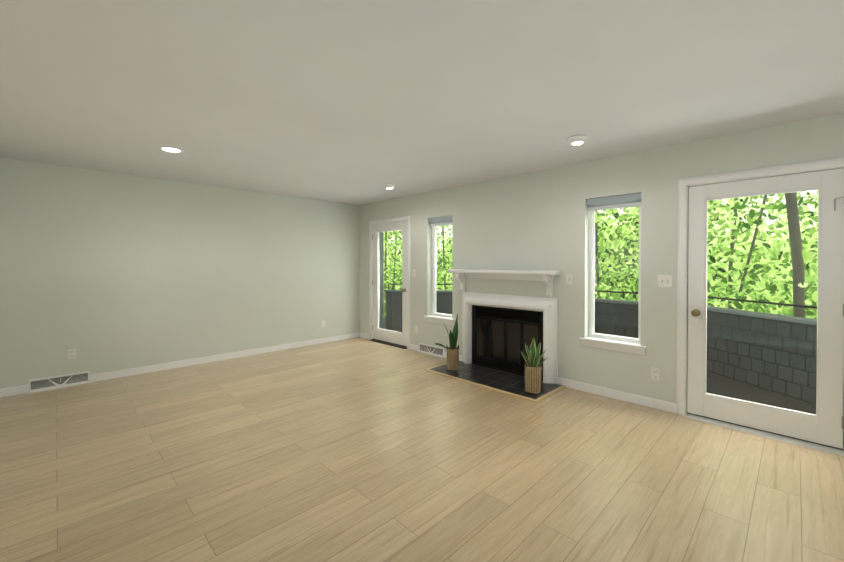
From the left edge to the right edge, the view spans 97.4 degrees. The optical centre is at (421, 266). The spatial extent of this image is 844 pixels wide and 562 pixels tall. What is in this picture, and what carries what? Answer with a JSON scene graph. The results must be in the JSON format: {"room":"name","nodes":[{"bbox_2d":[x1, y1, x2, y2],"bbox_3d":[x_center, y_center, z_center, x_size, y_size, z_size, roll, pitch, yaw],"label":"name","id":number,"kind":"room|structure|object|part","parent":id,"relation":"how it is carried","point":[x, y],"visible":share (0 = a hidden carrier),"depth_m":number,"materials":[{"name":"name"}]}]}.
{"room":"living room","nodes":[
{"label":"living room","id":0,"kind":"room"},
{"bbox_2d":[0,157,359,388],"bbox_3d":[-2.870,0.095,5.280,4.660,2.440,0.160,0,1,-45],"label":"wall","id":1,"kind":"structure","parent":0,"point":[102,271],"depth_m":4.67,"materials":[{"name":"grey paint"}]},
{"bbox_2d":[0,385,28,397],"bbox_3d":[-4.234,1.284,3.818,0.250,0.088,0.014,0,1,-45],"label":"baseboard","id":2,"kind":"structure","parent":1,"relation":"attached to","point":[15,390],"depth_m":3.83,"materials":[{"name":"white paint"}]},
{"bbox_2d":[29,371,89,392],"bbox_3d":[-3.967,1.258,4.067,0.480,0.135,0.034,0,1,-45],"label":"air vent","id":3,"kind":"object","parent":1,"relation":"in","point":[55,382],"visible":1,"depth_m":4.06,"materials":[{"name":"white metal"}]},
{"bbox_2d":[67,349,75,359],"bbox_3d":[-3.910,0.975,4.138,0.072,0.116,0.009,0,1,-45],"label":"electrical outlet","id":4,"kind":"object","parent":1,"relation":"attached to","point":[71,353],"visible":1,"depth_m":4.13,"materials":[{"name":"white plastic"}]},
{"bbox_2d":[90,332,358,381],"bbox_3d":[-2.479,1.269,5.556,3.730,0.088,0.014,0,1,-45],"label":"baseboard","id":5,"kind":"structure","parent":1,"relation":"attached to","point":[146,369],"depth_m":5.09,"materials":[{"name":"white paint"}]},
{"bbox_2d":[0,337,843,561],"bbox_3d":[0.441,1.395,1.948,4.660,0.100,9.650,0,1,-45],"label":"floor","id":6,"kind":"structure","parent":0,"point":[358,449],"depth_m":2.39,"materials":[{"name":"brown wood"}]},
{"bbox_2d":[424,269,565,402],"bbox_3d":[0.962,0.681,4.567,1.105,1.282,1.576,0,1,-45],"label":"fireplace","id":7,"kind":"object","parent":6,"relation":"on","point":[494,340],"visible":0.94,"depth_m":4.53,"materials":[{"name":"white paint"}]},
{"bbox_2d":[435,313,458,369],"bbox_3d":[0.351,0.948,4.738,0.362,0.713,0.208,0,1,-45],"label":"plant","id":8,"kind":"object","parent":7,"relation":"on","point":[452,356],"visible":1,"depth_m":4.71,"materials":[{"name":"beige wicker"}]},
{"bbox_2d":[446,345,458,369],"bbox_3d":[0.394,1.153,4.750,0.165,0.303,0.163,0,1,-45],"label":"basket","id":9,"kind":"object","parent":7,"relation":"on","point":[452,351],"depth_m":4.69,"materials":[{"name":"beige wicker"}]},
{"bbox_3d":[0.806,1.317,4.407,0.650,0.013,1.560,0,1,-45],"label":"hearth border trim","id":10,"kind":"part","parent":7,"relation":"part of","materials":[{"name":"brown wood"}]},
{"bbox_2d":[447,269,561,280],"bbox_3d":[0.953,0.099,4.588,0.199,0.120,1.526,0,1,-45],"label":"mantel shelf","id":11,"kind":"object","parent":7,"relation":"attached to","point":[461,274],"depth_m":4.52,"materials":[{"name":"white paint"}]},
{"bbox_3d":[1.047,0.934,4.641,0.004,0.497,0.886,0,1,-45],"label":"door glass","id":12,"kind":"part","parent":7,"relation":"part of","materials":[{"name":"black glass"}]},
{"bbox_3d":[1.018,0.831,4.611,0.083,0.956,1.356,0,1,-45],"label":"surround trim","id":13,"kind":"part","parent":7,"relation":"part of","materials":[{"name":"white paint"}]},
{"bbox_2d":[524,361,541,393],"bbox_3d":[1.171,1.154,3.909,0.172,0.315,0.170,0,1,-45],"label":"basket","id":14,"kind":"object","parent":7,"relation":"on","point":[533,371],"depth_m":3.85,"materials":[{"name":"beige wicker"}]},
{"bbox_2d":[521,337,546,393],"bbox_3d":[1.199,1.028,3.892,0.271,0.568,0.256,0,1,-45],"label":"plant","id":15,"kind":"object","parent":7,"relation":"on","point":[533,366],"visible":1,"depth_m":3.86,"materials":[{"name":"beige wicker"}]},
{"bbox_2d":[0,0,843,204],"bbox_3d":[-0.711,-1.145,0.786,8.220,0.120,9.650,0,1,-45],"label":"ceiling","id":16,"kind":"structure","parent":0,"point":[358,102],"depth_m":2.22,"materials":[{"name":"white paint"}]},
{"bbox_2d":[158,146,183,152],"bbox_3d":[-2.363,-1.104,3.492,0.200,0.010,0.200,0,1,-45],"label":"recessed light","id":17,"kind":"object","parent":16,"relation":"in","point":[171,149],"visible":0.98,"depth_m":3.48,"materials":[{"name":"white plastic"}]},
{"bbox_2d":[384,184,394,188],"bbox_3d":[-0.446,-1.100,5.095,0.160,0.046,0.160,0,1,-45],"label":"ceiling light","id":18,"kind":"object","parent":16,"relation":"attached to","point":[389,186],"visible":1,"depth_m":5.05,"materials":[{"name":"white plastic"}]},
{"bbox_2d":[567,135,586,144],"bbox_3d":[1.334,-1.083,3.184,0.160,0.046,0.160,0,1,-45],"label":"ceiling light","id":19,"kind":"object","parent":16,"relation":"attached to","point":[577,140],"visible":1,"depth_m":3.14,"materials":[{"name":"white"}]},
{"bbox_2d":[359,112,843,403],"bbox_3d":[2.153,0.610,3.637,0.160,3.440,9.650,0,1,-45],"label":"wall","id":20,"kind":"structure","parent":0,"point":[537,220],"depth_m":4.00,"materials":[{"name":"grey paint"}]},
{"bbox_2d":[359,332,368,338],"bbox_3d":[-1.052,1.258,6.756,0.014,0.088,0.317,0,1,-45],"label":"baseboard","id":21,"kind":"structure","parent":20,"relation":"attached to","point":[363,335],"depth_m":6.75,"materials":[{"name":"white paint"}]},
{"bbox_2d":[370,339,406,348],"bbox_3d":[-0.523,1.297,6.306,0.215,0.019,0.918,0,1,-45],"label":"left door threshold sill","id":22,"kind":"structure","parent":20,"relation":"attached to","point":[390,344],"depth_m":6.23,"materials":[{"name":"grey metal"}]},
{"bbox_2d":[369,216,409,348],"bbox_3d":[-0.511,0.245,6.309,0.178,2.123,1.066,0,1,-45],"label":"door frame","id":23,"kind":"structure","parent":20,"relation":"attached to","point":[402,218],"depth_m":6.32,"materials":[{"name":"white paint"}]},
{"bbox_2d":[373,221,406,345],"bbox_3d":[-0.538,0.270,6.283,0.044,2.017,0.910,0,1,-45],"label":"door","id":24,"kind":"structure","parent":20,"relation":"in","point":[394,337],"depth_m":6.27,"materials":[{"name":"white paint"}]},
{"bbox_2d":[378,231,405,330],"bbox_3d":[-0.536,0.237,6.213,0.099,1.682,0.747,0,1,-45],"label":"glass pane","id":25,"kind":"object","parent":24,"relation":"attached to","point":[403,290],"depth_m":6.28,"materials":[{"name":"clear glass"}]},
{"bbox_2d":[410,344,418,350],"bbox_3d":[-0.114,1.267,5.809,0.014,0.088,0.217,0,1,-45],"label":"baseboard","id":26,"kind":"structure","parent":20,"relation":"attached to","point":[414,347],"depth_m":5.80,"materials":[{"name":"white paint"}]},
{"bbox_2d":[418,343,443,357],"bbox_3d":[0.133,1.246,5.545,0.034,0.135,0.505,0,1,-45],"label":"air vent","id":27,"kind":"object","parent":20,"relation":"in","point":[432,350],"visible":1,"depth_m":5.53,"materials":[{"name":"white metal"}]},
{"bbox_2d":[424,315,454,320],"bbox_3d":[0.278,0.753,5.459,0.122,0.022,0.591,0,1,-45],"label":"window sill","id":28,"kind":"structure","parent":20,"relation":"attached to","point":[440,317],"depth_m":5.43,"materials":[{"name":"white paint"}]},
{"bbox_2d":[425,317,454,324],"bbox_3d":[0.250,0.795,5.431,0.022,0.062,0.575,0,1,-45],"label":"trim","id":29,"kind":"structure","parent":20,"relation":"attached to","point":[440,321],"depth_m":5.41,"materials":[{"name":"white paint"}]},
{"bbox_2d":[429,216,451,317],"bbox_3d":[0.325,0.002,5.499,0.130,1.478,0.495,0,1,-45],"label":"window","id":30,"kind":"structure","parent":20,"relation":"in","point":[439,221],"depth_m":5.64,"materials":[{"name":"white paint"}]},
{"bbox_2d":[429,216,451,226],"bbox_3d":[0.300,-0.671,5.468,0.058,0.126,0.487,0,1,-45],"label":"shade","id":31,"kind":"object","parent":30,"relation":"attached to","point":[446,220],"depth_m":5.47,"materials":[{"name":"grey fabric"}]},
{"bbox_3d":[0.346,0.002,5.520,0.006,1.402,0.419,0,1,-45],"label":"glass","id":32,"kind":"part","parent":30,"relation":"part of","materials":[{"name":"clear glass"}]},
{"bbox_2d":[444,352,461,360],"bbox_3d":[0.442,1.272,5.247,0.014,0.088,0.353,0,1,-45],"label":"baseboard","id":33,"kind":"structure","parent":20,"relation":"attached to","point":[445,356],"depth_m":5.24,"materials":[{"name":"white paint"}]},
{"bbox_2d":[566,274,571,284],"bbox_3d":[1.608,0.136,4.058,0.016,0.116,0.072,0,1,-45],"label":"light switch","id":34,"kind":"object","parent":20,"relation":"attached to","point":[568,279],"visible":1,"depth_m":4.06,"materials":[{"name":"white plastic"}]},
{"bbox_2d":[379,232,816,413],"bbox_3d":[2.164,0.016,5.156,2.000,3.800,10.600,0,1,-45],"label":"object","id":35,"kind":"structure","parent":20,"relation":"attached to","point":[763,330],"depth_m":4.19,"materials":[{"name":"grey"}]},
{"bbox_2d":[579,337,645,348],"bbox_3d":[1.941,0.767,3.781,0.122,0.022,0.626,0,1,-45],"label":"window sill","id":36,"kind":"structure","parent":20,"relation":"attached to","point":[616,342],"depth_m":3.76,"materials":[{"name":"white paint"}]},
{"bbox_2d":[580,193,644,354],"bbox_3d":[1.969,0.059,3.803,0.182,1.562,0.610,0,1,-45],"label":"window","id":37,"kind":"structure","parent":20,"relation":"in","point":[594,205],"depth_m":3.84,"materials":[{"name":"white paint"}]},
{"bbox_2d":[587,193,640,210],"bbox_3d":[1.962,-0.657,3.789,0.058,0.126,0.522,0,1,-45],"label":"shade","id":38,"kind":"object","parent":37,"relation":"attached to","point":[628,200],"depth_m":3.76,"materials":[{"name":"grey fabric"}]},
{"bbox_2d":[557,377,675,413],"bbox_3d":[1.914,1.285,3.761,0.014,0.088,1.119,0,1,-45],"label":"baseboard","id":39,"kind":"structure","parent":20,"relation":"attached to","point":[634,399],"depth_m":3.69,"materials":[{"name":"white paint"}]},
{"bbox_2d":[651,367,659,380],"bbox_3d":[2.194,1.006,3.481,0.006,0.116,0.072,0,1,-45],"label":"outlet","id":40,"kind":"object","parent":20,"relation":"attached to","point":[657,373],"visible":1,"depth_m":3.48,"materials":[{"name":"white plastic"}]},
{"bbox_2d":[658,275,671,287],"bbox_3d":[2.244,0.132,3.423,0.006,0.116,0.115,0,1,-45],"label":"light switch","id":41,"kind":"object","parent":20,"relation":"attached to","point":[664,278],"visible":1,"depth_m":3.42,"materials":[{"name":"white plastic"}]},
{"bbox_2d":[676,157,843,449],"bbox_3d":[2.743,0.274,3.025,0.178,2.123,1.080,0,1,-45],"label":"door frame","id":42,"kind":"structure","parent":20,"relation":"attached to","point":[683,183],"depth_m":3.31,"materials":[{"name":"white paint"}]},
{"bbox_2d":[685,413,843,455],"bbox_3d":[2.730,1.326,3.022,0.215,0.019,0.932,0,1,-45],"label":"right door threshold sill","id":43,"kind":"structure","parent":20,"relation":"attached to","point":[775,436],"depth_m":2.91,"materials":[{"name":"silver metal"}]},
{"bbox_2d":[687,168,843,448],"bbox_3d":[2.718,0.299,2.989,0.054,2.017,0.940,0,1,-45],"label":"door","id":44,"kind":"structure","parent":20,"relation":"in","point":[823,425],"depth_m":2.82,"materials":[{"name":"white paint"}]},
{"bbox_2d":[691,191,817,412],"bbox_3d":[2.646,0.265,3.001,0.099,1.682,0.761,0,1,-45],"label":"glass pane","id":45,"kind":"object","parent":44,"relation":"attached to","point":[695,312],"depth_m":2.98,"materials":[{"name":"clear glass"}]},
{"bbox_3d":[2.392,0.403,3.242,0.075,0.062,0.062,0,1,-45],"label":"knob","id":46,"kind":"part","parent":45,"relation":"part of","materials":[{"name":"gold metal"}]},
{"bbox_2d":[687,412,841,449],"bbox_3d":[2.716,1.311,3.007,0.036,0.009,0.920,0,1,-45],"label":"door sweep","id":47,"kind":"object","parent":44,"relation":"attached to","point":[766,431],"depth_m":2.95,"materials":[{"name":"grey rubber"}]},
{"bbox_2d":[834,197,842,210],"bbox_3d":[3.012,-0.458,2.652,0.012,0.104,0.082,0,1,-45],"label":"hook","id":48,"kind":"object","parent":44,"relation":"attached to","point":[835,203],"visible":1,"depth_m":2.68,"materials":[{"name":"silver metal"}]},
{"bbox_3d":[3.025,0.314,2.650,0.013,1.700,0.024,0,1,-45],"label":"right door hinges","id":49,"kind":"part","parent":44,"relation":"part of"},
{"label":"outside","id":50,"kind":"structure","parent":0,"visible":0},
{"bbox_2d":[383,190,817,318],"bbox_3d":[4.659,-1.708,7.894,21.339,26.000,29.995,0,1,-45],"label":"trees","id":51,"kind":"object","parent":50,"point":[630,256],"depth_m":8.25,"materials":[{"name":"green plant"}]}
]}

